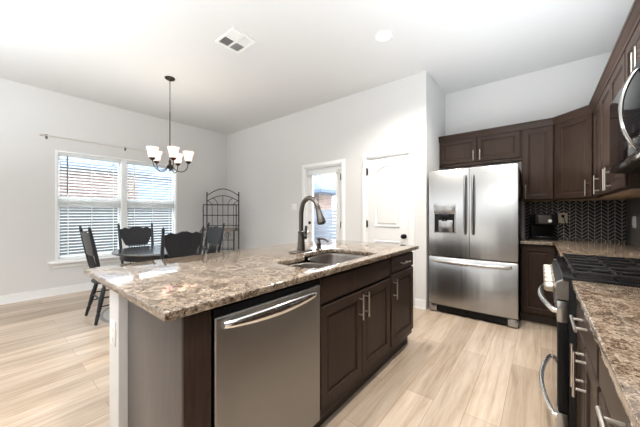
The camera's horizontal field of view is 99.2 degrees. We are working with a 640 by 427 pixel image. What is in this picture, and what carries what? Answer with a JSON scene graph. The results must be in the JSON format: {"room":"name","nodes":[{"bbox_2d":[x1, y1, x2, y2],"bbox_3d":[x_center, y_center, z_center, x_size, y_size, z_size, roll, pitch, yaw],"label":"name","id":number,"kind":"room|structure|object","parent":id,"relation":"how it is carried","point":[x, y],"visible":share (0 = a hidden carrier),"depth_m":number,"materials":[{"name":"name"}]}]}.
{"room":"kitchen","nodes":[
{"label":"kitchen","id":0,"kind":"room"},
{"bbox_2d":[0,78,226,295],"bbox_3d":[-4.528,-0.295,3.434,0.130,3.030,8.630,0,0,39],"label":"wall","id":1,"kind":"structure","parent":0,"point":[27,159],"depth_m":4.05,"materials":[{"name":"paint"}]},
{"bbox_2d":[0,282,101,304],"bbox_3d":[-4.657,1.161,3.153,0.024,0.118,8.030,0,0,39],"label":"baseboard","id":2,"kind":"structure","parent":1,"relation":"attached to","point":[25,296],"depth_m":3.97,"materials":[{"name":"white paint"}]},
{"bbox_2d":[39,133,183,158],"bbox_3d":[-3.352,-1.123,4.708,0.092,0.065,2.110,0,0,39],"label":"curtain rod","id":3,"kind":"object","parent":1,"relation":"attached to","point":[40,134],"visible":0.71,"depth_m":4.31,"materials":[{"name":"silver metal"}]},
{"bbox_2d":[48,150,176,268],"bbox_3d":[-3.401,-0.068,4.744,0.180,1.765,1.905,0,0,39],"label":"window","id":4,"kind":"structure","parent":1,"relation":"in","point":[73,261],"depth_m":4.56,"materials":[{"name":"white paint"}]},
{"bbox_2d":[58,152,120,258],"bbox_3d":[-3.692,-0.119,4.404,0.059,1.597,0.787,0,0,39],"label":"window blind","id":5,"kind":"object","parent":4,"relation":"attached to","point":[67,155],"visible":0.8,"depth_m":4.38,"materials":[{"name":"white plastic"}]},
{"bbox_2d":[127,161,174,246],"bbox_3d":[-3.134,-0.119,5.091,0.059,1.597,0.808,0,0,39],"label":"window blind","id":6,"kind":"object","parent":4,"relation":"attached to","point":[128,162],"visible":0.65,"depth_m":5.07,"materials":[{"name":"white plastic"}]},
{"bbox_2d":[0,287,554,426],"bbox_3d":[-1.922,1.270,1.508,6.605,0.100,9.180,0,0,39],"label":"floor","id":7,"kind":"structure","parent":0,"point":[452,370],"depth_m":2.06,"materials":[{"name":"brown wood"}]},
{"bbox_2d":[100,307,109,322],"bbox_3d":[-2.100,1.218,3.634,1.310,0.005,1.310,0,0,39],"label":"round rug","id":8,"kind":"object","parent":7,"relation":"on","point":[105,314],"visible":0.18,"depth_m":3.25,"materials":[{"name":"white fabric"}]},
{"bbox_2d":[79,226,109,324],"bbox_3d":[-2.487,0.681,3.259,0.473,1.075,0.530,0,0,39],"label":"dining chair","id":9,"kind":"object","parent":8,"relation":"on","point":[88,242],"visible":0.42,"depth_m":3.05,"materials":[{"name":"black paint"}]},
{"bbox_2d":[117,223,153,263],"bbox_3d":[-2.606,0.681,3.987,0.530,1.075,0.473,0,0,39],"label":"dining chair","id":10,"kind":"object","parent":8,"relation":"on","point":[134,236],"visible":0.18,"depth_m":4.11,"materials":[{"name":"black paint"}]},
{"bbox_2d":[111,245,206,261],"bbox_3d":[-2.100,0.841,3.634,1.090,0.745,1.090,0,0,39],"label":"dining table","id":11,"kind":"object","parent":8,"relation":"on","point":[151,252],"visible":0.22,"depth_m":3.26,"materials":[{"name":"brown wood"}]},
{"bbox_2d":[160,226,204,258],"bbox_3d":[-1.710,0.681,3.202,0.530,1.075,0.473,0,0,39],"label":"dining chair","id":12,"kind":"object","parent":8,"relation":"on","point":[182,243],"visible":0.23,"depth_m":3.03,"materials":[{"name":"black paint"}]},
{"bbox_2d":[203,223,224,253],"bbox_3d":[-1.786,0.681,4.076,0.473,1.075,0.530,0,0,39],"label":"dining chair","id":13,"kind":"object","parent":8,"relation":"on","point":[214,235],"visible":0.28,"depth_m":4.24,"materials":[{"name":"black paint"}]},
{"bbox_2d":[110,290,127,426],"bbox_3d":[-0.300,0.780,2.120,0.154,0.880,2.145,0,0,39],"label":"wall","id":14,"kind":"structure","parent":7,"relation":"on","point":[118,303],"depth_m":1.26,"materials":[{"name":"white paint"}]},
{"bbox_2d":[110,318,115,346],"bbox_3d":[-0.976,0.560,1.281,0.072,0.116,0.010,0,0,39],"label":"wall outlet","id":15,"kind":"object","parent":14,"relation":"attached to","point":[112,322],"visible":1,"depth_m":1.27,"materials":[{"name":"white plastic"}]},
{"bbox_2d":[128,300,210,426],"bbox_3d":[-0.643,0.780,1.125,0.563,0.880,0.098,0,0,39],"label":"end panel","id":16,"kind":"object","parent":7,"relation":"on","point":[169,363],"visible":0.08,"depth_m":0.98,"materials":[{"name":"brown wood"}]},
{"bbox_2d":[200,189,238,253],"bbox_3d":[-2.057,0.345,5.610,0.702,1.750,0.368,0,0,-1],"label":"rack","id":17,"kind":"object","parent":7,"relation":"on","point":[233,229],"visible":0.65,"depth_m":5.76,"materials":[{"name":"black metal"}]},
{"bbox_2d":[203,215,235,215],"bbox_3d":[-2.058,0.037,5.679,0.675,0.016,0.198,0,0,-1],"label":"wire shelf","id":18,"kind":"object","parent":17,"relation":"attached to","point":[203,215],"depth_m":5.58,"materials":[{"name":"black metal"}]},
{"bbox_2d":[203,204,235,204],"bbox_3d":[-2.058,-0.181,5.679,0.675,0.016,0.198,0,0,-1],"label":"wire shelf","id":19,"kind":"object","parent":17,"relation":"attached to","point":[203,204],"depth_m":5.58,"materials":[{"name":"black metal"}]},
{"bbox_2d":[204,228,237,230],"bbox_3d":[-2.057,0.327,5.601,0.646,0.051,0.323,0,0,-1],"label":"shelf","id":20,"kind":"object","parent":17,"relation":"attached to","point":[225,229],"depth_m":5.45,"materials":[{"name":"black metal"}]},
{"bbox_2d":[211,279,319,426],"bbox_3d":[-0.391,0.784,1.384,0.629,0.872,0.612,0,0,39],"label":"dishwasher","id":21,"kind":"object","parent":7,"relation":"on","point":[265,348],"visible":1,"depth_m":1.17,"materials":[{"name":"silver metal"}]},
{"bbox_2d":[288,252,389,426],"bbox_3d":[0.076,0.780,1.982,0.602,0.880,0.896,0,0,39],"label":"base cabinet","id":22,"kind":"object","parent":7,"relation":"on","point":[354,302],"visible":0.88,"depth_m":1.73,"materials":[{"name":"brown wood"}]},
{"bbox_2d":[84,239,418,321],"bbox_3d":[-0.189,0.322,2.050,1.078,0.032,2.246,0,0,39],"label":"countertop","id":23,"kind":"structure","parent":22,"relation":"on","point":[169,289],"depth_m":1.39,"materials":[{"name":"stone"}]},
{"bbox_2d":[289,196,325,253],"bbox_3d":[-0.070,0.084,2.110,0.275,0.445,0.250,0,0,39],"label":"kitchen faucet","id":24,"kind":"object","parent":23,"relation":"on","point":[302,235],"visible":1,"depth_m":2.15,"materials":[{"name":"grey metal"}]},
{"bbox_2d":[315,237,328,249],"bbox_3d":[0.021,0.253,2.281,0.136,0.105,0.058,0,0,39],"label":"soap dispenser","id":25,"kind":"object","parent":23,"relation":"on","point":[318,238],"visible":1,"depth_m":2.29,"materials":[{"name":"grey metal"}]},
{"bbox_2d":[288,253,365,267],"bbox_3d":[0.049,0.440,1.956,0.450,0.204,0.769,0,0,39],"label":"sink","id":26,"kind":"object","parent":23,"relation":"in","point":[322,260],"visible":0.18,"depth_m":2.23,"materials":[{"name":"silver metal"}]},
{"bbox_2d":[384,251,412,363],"bbox_3d":[0.516,0.780,2.524,0.602,0.880,0.500,0,0,39],"label":"base cabinet","id":27,"kind":"object","parent":7,"relation":"on","point":[401,268],"visible":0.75,"depth_m":2.33,"materials":[{"name":"brown wood"}]},
{"bbox_2d":[429,163,521,327],"bbox_3d":[1.967,0.346,3.442,0.906,1.747,0.935,0,0,39],"label":"refrigerator","id":28,"kind":"object","parent":7,"relation":"on","point":[475,213],"visible":1,"depth_m":3.09,"materials":[{"name":"silver metal"}]},
{"bbox_2d":[520,244,556,325],"bbox_3d":[2.566,0.780,3.204,0.315,0.880,0.620,0,0,39],"label":"base cabinet","id":29,"kind":"object","parent":7,"relation":"on","point":[533,257],"visible":0.56,"depth_m":2.99,"materials":[{"name":"brown wood"}]},
{"bbox_2d":[569,300,601,426],"bbox_3d":[1.198,0.780,0.832,0.637,0.880,0.615,0,0,39],"label":"base cabinet","id":30,"kind":"object","parent":7,"relation":"on","point":[584,363],"visible":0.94,"depth_m":0.98,"materials":[{"name":"brown wood"}]},
{"bbox_2d":[572,280,639,426],"bbox_3d":[0.961,0.322,0.525,0.614,0.032,1.389,0,0,39],"label":"countertop","id":31,"kind":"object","parent":30,"relation":"on","point":[611,312],"visible":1,"depth_m":0.71,"materials":[{"name":"stone"}]},
{"bbox_2d":[538,253,639,426],"bbox_3d":[1.593,0.744,1.406,0.733,0.952,0.762,0,0,39],"label":"gas range","id":32,"kind":"object","parent":7,"relation":"on","point":[558,276],"visible":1,"depth_m":1.29,"materials":[{"name":"black"}]},
{"bbox_2d":[556,256,639,287],"bbox_3d":[1.629,0.304,1.376,0.638,0.021,0.762,0,0,39],"label":"cooktop","id":33,"kind":"object","parent":32,"relation":"in","point":[564,275],"depth_m":1.29,"materials":[{"name":"black metal"}]},
{"bbox_2d":[595,351,631,426],"bbox_3d":[0.766,0.780,0.299,0.637,0.880,0.752,0,0,39],"label":"base cabinet","id":34,"kind":"object","parent":7,"relation":"on","point":[610,411],"visible":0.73,"depth_m":0.62,"materials":[{"name":"brown wood"}]},
{"bbox_3d":[2.299,0.780,2.190,0.637,0.880,1.328,0,0,39],"label":"base cabinet","id":35,"kind":"object","parent":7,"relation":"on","visible":0},
{"bbox_2d":[520,237,639,258],"bbox_3d":[2.379,0.322,2.507,0.904,0.032,1.931,0,0,39],"label":"corner top","id":36,"kind":"object","parent":35,"relation":"on","point":[567,246],"visible":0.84,"depth_m":2.45,"materials":[{"name":"stone"}]},
{"bbox_2d":[529,214,557,239],"bbox_3d":[2.659,0.156,3.251,0.210,0.300,0.299,0,0,25],"label":"coffee maker","id":37,"kind":"object","parent":36,"relation":"on","point":[540,225],"visible":1,"depth_m":3.20,"materials":[{"name":"black plastic"}]},
{"bbox_2d":[0,0,633,134],"bbox_3d":[-1.922,-1.860,1.508,6.605,0.100,9.180,0,0,39],"label":"ceiling","id":38,"kind":"structure","parent":0,"point":[306,54],"depth_m":2.99,"materials":[{"name":"paint"}]},
{"bbox_2d":[146,76,193,172],"bbox_3d":[-2.008,-1.184,3.625,0.562,1.252,0.555,0,0,39],"label":"chandelier","id":39,"kind":"object","parent":38,"relation":"hanging from","point":[154,154],"visible":1,"depth_m":3.63,"materials":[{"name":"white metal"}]},
{"bbox_2d":[215,27,256,53],"bbox_3d":[-0.881,-1.805,2.858,0.330,0.011,0.280,0,0,39],"label":"ceiling vent","id":40,"kind":"object","parent":38,"relation":"in","point":[233,39],"visible":1,"depth_m":2.85,"materials":[{"name":"white plastic"}]},
{"bbox_2d":[375,30,392,41],"bbox_3d":[0.653,-1.805,2.778,0.176,0.010,0.176,0,0,39],"label":"recessed light","id":41,"kind":"object","parent":38,"relation":"in","point":[385,35],"visible":1,"depth_m":2.77,"materials":[{"name":"white plastic"}]},
{"bbox_2d":[227,71,444,309],"bbox_3d":[-0.075,-0.295,5.262,4.485,3.030,1.020,0,0,39],"label":"wall","id":42,"kind":"structure","parent":0,"point":[265,161],"depth_m":4.31,"materials":[{"name":"paint"}]},
{"bbox_2d":[292,204,296,209],"bbox_3d":[-0.469,-0.117,4.918,0.116,0.116,0.011,0,0,39],"label":"wall switch","id":43,"kind":"object","parent":42,"relation":"attached to","point":[294,206],"visible":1,"depth_m":4.90,"materials":[{"name":"white plastic"}]},
{"bbox_2d":[302,159,344,241],"bbox_3d":[0.070,0.186,4.543,0.901,2.068,0.175,0,0,39],"label":"door","id":44,"kind":"structure","parent":42,"relation":"in","point":[335,166],"depth_m":4.48,"materials":[{"name":"white paint"}]},
{"bbox_2d":[415,298,425,309],"bbox_3d":[1.284,1.161,3.488,0.140,0.118,0.024,0,0,39],"label":"baseboard","id":45,"kind":"structure","parent":42,"relation":"attached to","point":[419,304],"depth_m":3.48,"materials":[{"name":"white paint"}]},
{"bbox_2d":[445,52,624,255],"bbox_3d":[2.720,-0.295,3.568,1.990,3.030,0.130,0,0,39],"label":"wall","id":46,"kind":"structure","parent":0,"point":[551,92],"depth_m":3.54,"materials":[{"name":"paint"}]},
{"bbox_2d":[440,131,521,168],"bbox_3d":[2.157,-0.830,3.699,0.940,0.370,0.377,0,0,39],"label":"upper cabinet","id":47,"kind":"object","parent":46,"relation":"attached to","point":[502,148],"visible":0.97,"depth_m":3.55,"materials":[{"name":"brown wood"}]},
{"bbox_2d":[522,125,554,201],"bbox_3d":[2.641,-0.582,3.306,0.303,0.866,0.377,0,0,39],"label":"upper cabinet","id":48,"kind":"object","parent":46,"relation":"attached to","point":[538,144],"visible":0.99,"depth_m":3.19,"materials":[{"name":"brown wood"}]},
{"bbox_2d":[525,200,625,241],"bbox_3d":[2.998,0.075,3.254,0.887,0.461,0.008,0,0,39],"label":"backsplash","id":49,"kind":"structure","parent":46,"relation":"attached to","point":[604,220],"depth_m":3.16,"materials":[{"name":"black tile"}]},
{"bbox_2d":[558,213,567,222],"bbox_3d":[2.936,0.055,3.294,0.084,0.124,0.009,0,0,39],"label":"wall outlet","id":50,"kind":"object","parent":49,"relation":"attached to","point":[560,219],"visible":1,"depth_m":3.29,"materials":[{"name":"beige plastic"}]},
{"bbox_2d":[561,215,574,239],"bbox_3d":[2.947,0.162,3.238,0.033,0.290,0.132,0,0,-25],"label":"power cord","id":51,"kind":"object","parent":50,"relation":"hanging from","point":[563,216],"visible":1,"depth_m":3.25,"materials":[{"name":"black plastic"}]},
{"bbox_3d":[0.592,-0.295,-0.532,0.130,3.030,8.920,0,0,39],"label":"wall","id":52,"kind":"structure","parent":0,"visible":0},
{"bbox_2d":[554,113,638,200],"bbox_3d":[2.922,-0.582,2.928,0.606,0.866,0.608,0,0,39],"label":"upper cabinet","id":53,"kind":"object","parent":52,"relation":"attached to","point":[574,137],"visible":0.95,"depth_m":2.88,"materials":[{"name":"brown wood"}]},
{"bbox_2d":[593,100,639,197],"bbox_3d":[2.694,-0.582,2.454,0.367,0.866,0.420,0,0,39],"label":"upper cabinet","id":54,"kind":"object","parent":52,"relation":"attached to","point":[596,114],"visible":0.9,"depth_m":2.53,"materials":[{"name":"brown wood"}]},
{"bbox_2d":[600,51,639,195],"bbox_3d":[2.273,-0.582,1.935,0.367,0.866,0.914,0,0,39],"label":"upper cabinet","id":55,"kind":"object","parent":52,"relation":"attached to","point":[626,184],"visible":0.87,"depth_m":2.03,"materials":[{"name":"brown wood"}]},
{"bbox_2d":[438,0,639,142],"bbox_3d":[1.267,-1.043,2.125,1.544,0.080,3.297,0,0,39],"label":"crown molding","id":56,"kind":"structure","parent":55,"relation":"attached to","point":[632,20],"depth_m":2.56,"materials":[{"name":"brown wood"}]},
{"bbox_2d":[626,197,639,245],"bbox_3d":[1.764,0.013,1.023,0.008,0.586,5.012,0,0,39],"label":"backsplash","id":57,"kind":"structure","parent":52,"relation":"attached to","point":[632,205],"depth_m":2.74,"materials":[{"name":"black tile"}]},
{"bbox_2d":[632,216,635,227],"bbox_3d":[3.120,0.085,2.710,0.011,0.116,0.116,0,0,39],"label":"wall switch","id":58,"kind":"object","parent":57,"relation":"attached to","point":[633,217],"visible":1,"depth_m":2.69,"materials":[{"name":"white plastic"}]},
{"bbox_2d":[626,22,639,79],"bbox_3d":[1.744,-0.849,1.283,0.367,0.333,0.762,0,0,39],"label":"upper cabinet","id":59,"kind":"object","parent":52,"relation":"attached to","point":[633,48],"visible":0.61,"depth_m":1.49,"materials":[{"name":"brown wood"}]},
{"bbox_2d":[610,59,639,173],"bbox_3d":[1.704,-0.460,1.315,0.450,0.437,0.758,0,0,39],"label":"microwave","id":60,"kind":"object","parent":59,"relation":"attached to","point":[625,108],"visible":1,"depth_m":1.33,"materials":[{"name":"black"}]},
{"bbox_3d":[1.019,0.160,3.899,0.840,2.120,0.020,0,0,39],"label":"wall","id":61,"kind":"structure","parent":0,"visible":0},
{"bbox_2d":[362,147,414,306],"bbox_3d":[0.950,0.176,3.815,0.776,2.088,0.197,0,0,39],"label":"door","id":62,"kind":"structure","parent":61,"relation":"in","point":[390,174],"depth_m":3.75,"materials":[{"name":"white paint"}]},
{"label":"outside","id":63,"kind":"structure","parent":0,"visible":0},
{"bbox_3d":[-4.281,1.530,13.772,36.000,0.380,44.000,0,0,39],"label":"floor","id":64,"kind":"structure","parent":63,"visible":0},
{"bbox_2d":[60,156,154,255],"bbox_3d":[-11.617,-1.020,7.426,9.300,4.720,9.600,0,0,39],"label":"neighbor house","id":65,"kind":"structure","parent":64,"relation":"on","point":[61,157],"depth_m":7.32,"materials":[{"name":"red brick"}]},
{"bbox_2d":[137,165,171,238],"bbox_3d":[-8.796,-1.320,18.206,6.100,5.320,9.500,0,0,39],"label":"neighbor house","id":66,"kind":"structure","parent":64,"relation":"on","point":[147,167],"depth_m":14.23,"materials":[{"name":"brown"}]},
{"bbox_2d":[60,207,318,255],"bbox_3d":[-4.049,0.598,7.468,0.122,1.485,12.600,0,0,39],"label":"fence","id":67,"kind":"object","parent":64,"relation":"on","point":[63,241],"visible":0.02,"depth_m":6.23,"materials":[{"name":"white"}]},
{"bbox_2d":[314,175,335,235],"bbox_3d":[-2.034,-1.020,15.748,7.700,4.720,2.800,0,0,39],"label":"neighbor house","id":68,"kind":"structure","parent":64,"relation":"on","point":[324,187],"depth_m":13.59,"materials":[{"name":"red brick"}]},
{"bbox_2d":[314,210,335,240],"bbox_3d":[2.972,0.598,8.983,8.800,1.485,0.122,0,0,39],"label":"fence","id":69,"kind":"object","parent":64,"relation":"on","point":[320,230],"visible":0.02,"depth_m":11.10,"materials":[{"name":"white"}]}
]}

